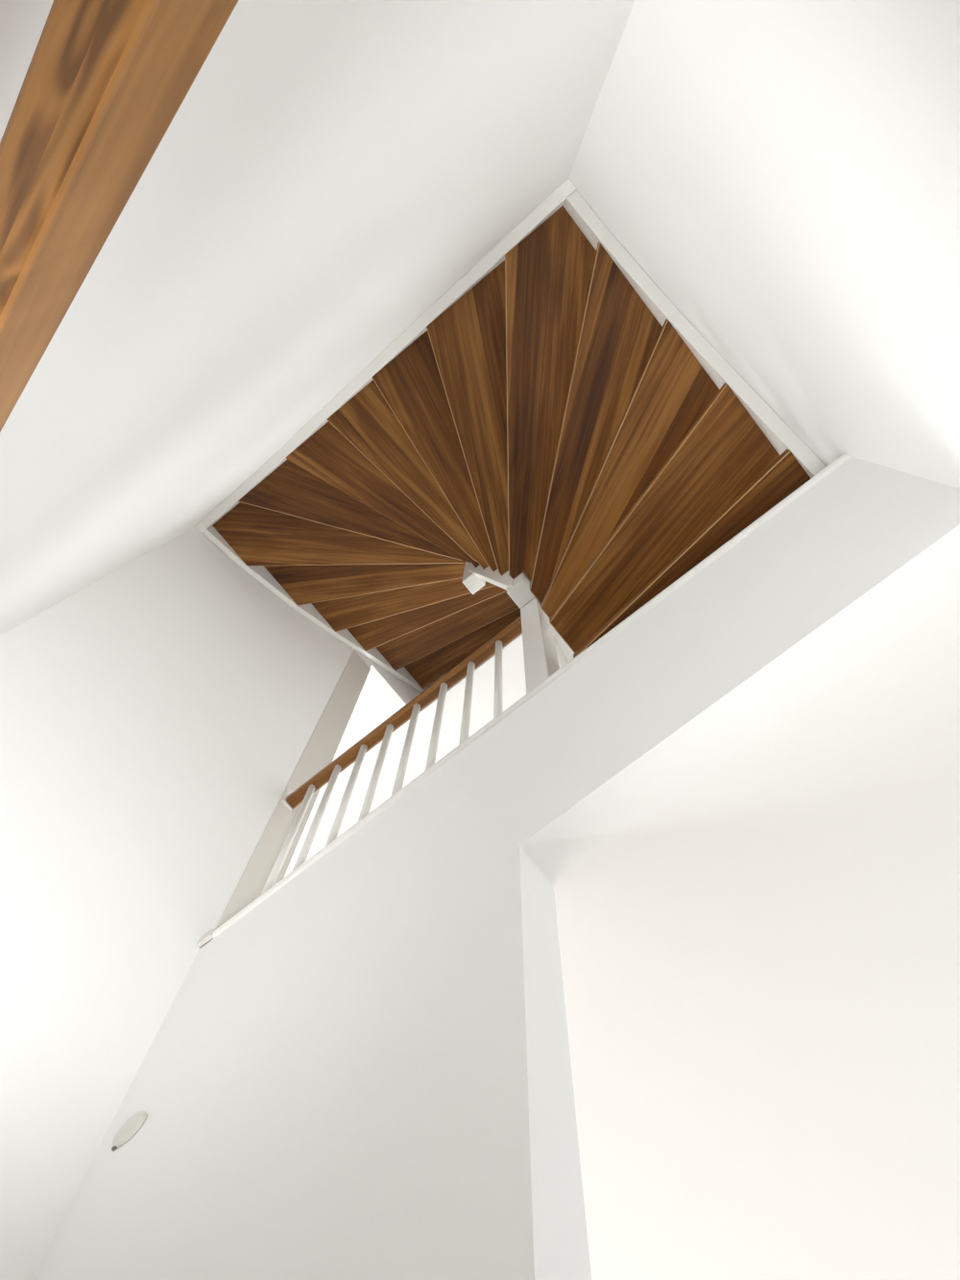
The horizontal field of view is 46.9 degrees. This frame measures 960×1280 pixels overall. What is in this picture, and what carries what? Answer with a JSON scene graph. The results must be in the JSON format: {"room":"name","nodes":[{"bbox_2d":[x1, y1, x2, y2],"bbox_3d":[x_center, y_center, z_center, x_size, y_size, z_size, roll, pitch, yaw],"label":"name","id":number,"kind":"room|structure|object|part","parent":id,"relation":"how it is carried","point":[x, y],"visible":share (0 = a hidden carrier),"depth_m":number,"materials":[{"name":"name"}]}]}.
{"room":"stairwell","nodes":[
{"label":"stairwell","id":0,"kind":"room"},
{"bbox_2d":[0,526,372,1279],"bbox_3d":[-0.944,0.135,3.670,0.120,8.200,1.107,-38,-79,10],"label":"wall","id":1,"kind":"structure","parent":0,"point":[156,717],"depth_m":2.68,"materials":[{"name":"paint"}]},
{"bbox_2d":[215,650,370,929],"bbox_3d":[-0.582,0.430,3.922,0.005,2.685,0.118,-38,-79,10],"label":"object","id":2,"kind":"structure","parent":1,"relation":"attached to","point":[320,751],"depth_m":3.68,"materials":[{"name":"paint"}]},
{"bbox_2d":[0,0,635,635],"bbox_3d":[-0.499,-0.823,3.413,1.817,8.200,0.120,-38,-79,10],"label":"wall","id":3,"kind":"structure","parent":0,"point":[328,171],"depth_m":1.33,"materials":[{"name":"paint"}]},
{"bbox_2d":[0,0,238,432],"bbox_3d":[-0.181,-0.239,0.464,1.315,1.194,0.078,-38,-79,10],"label":"wall handrail","id":4,"kind":"object","parent":3,"relation":"attached to","point":[105,82],"visible":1,"depth_m":0.47,"materials":[{"name":"brown wood"}]},
{"bbox_2d":[284,632,560,876],"bbox_3d":[0.573,1.351,5.918,3.630,0.600,3.462,-38,-79,10],"label":"ceiling","id":5,"kind":"structure","parent":0,"point":[382,694],"depth_m":5.39,"materials":[{"name":"paint"}]},
{"bbox_2d":[31,457,959,1279],"bbox_3d":[0.003,0.597,1.051,1.937,2.935,0.100,-38,-79,10],"label":"wall","id":6,"kind":"structure","parent":0,"point":[366,1074],"depth_m":1.69,"materials":[{"name":"paint"}]},
{"bbox_2d":[196,929,214,947],"bbox_3d":[-0.640,0.698,2.591,0.044,0.028,0.012,-38,-79,10],"label":"trim","id":7,"kind":"structure","parent":6,"relation":"attached to","point":[205,938],"depth_m":2.58,"materials":[{"name":"white wood"}]},
{"bbox_2d":[212,452,851,938],"bbox_3d":[0.077,0.163,2.438,1.772,0.034,0.040,-38,-79,10],"label":"trim","id":8,"kind":"structure","parent":6,"relation":"attached to","point":[846,455],"depth_m":2.41,"materials":[{"name":"white wood"}]},
{"bbox_2d":[553,594,959,1279],"bbox_3d":[0.494,2.197,2.588,3.630,0.683,3.503,-38,-79,10],"label":"ceiling","id":9,"kind":"structure","parent":0,"point":[760,974],"depth_m":1.82,"materials":[{"name":"paint"}]},
{"bbox_2d":[568,0,959,488],"bbox_3d":[1.650,0.277,3.655,0.120,8.200,4.569,-38,-79,10],"label":"wall","id":10,"kind":"structure","parent":0,"point":[785,173],"depth_m":1.52,"materials":[{"name":"paint"}]},
{"bbox_3d":[0.474,2.074,2.925,3.630,0.030,3.591,-38,-79,10],"label":"floor","id":11,"kind":"structure","parent":0,"visible":0},
{"bbox_2d":[261,597,559,894],"bbox_3d":[-0.211,0.295,3.096,1.020,1.163,0.066,-38,-79,10],"label":"balustrade","id":12,"kind":"object","parent":11,"relation":"on","point":[540,651],"visible":0.66,"depth_m":3.13,"materials":[{"name":"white wood"}]},
{"bbox_3d":[-0.606,0.505,3.521,0.006,0.110,0.046,-38,-79,10],"label":"wall plate","id":13,"kind":"part","parent":12,"relation":"part of","materials":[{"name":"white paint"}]},
{"bbox_3d":[-0.233,0.230,3.421,0.952,0.042,0.040,-38,-79,10],"label":"handrail","id":14,"kind":"part","parent":12,"relation":"part of","materials":[{"name":"brown wood"}]},
{"bbox_3d":[0.161,0.007,3.014,0.066,1.163,0.065,-38,-79,10],"label":"newel post","id":15,"kind":"part","parent":12,"relation":"part of","materials":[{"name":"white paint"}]},
{"bbox_2d":[195,177,826,693],"bbox_3d":[0.005,-0.390,4.179,1.816,3.613,1.448,-38,-79,10],"label":"staircase","id":16,"kind":"structure","parent":11,"relation":"on","point":[553,429],"depth_m":3.37,"materials":[{"name":"brown wood"}]}
]}

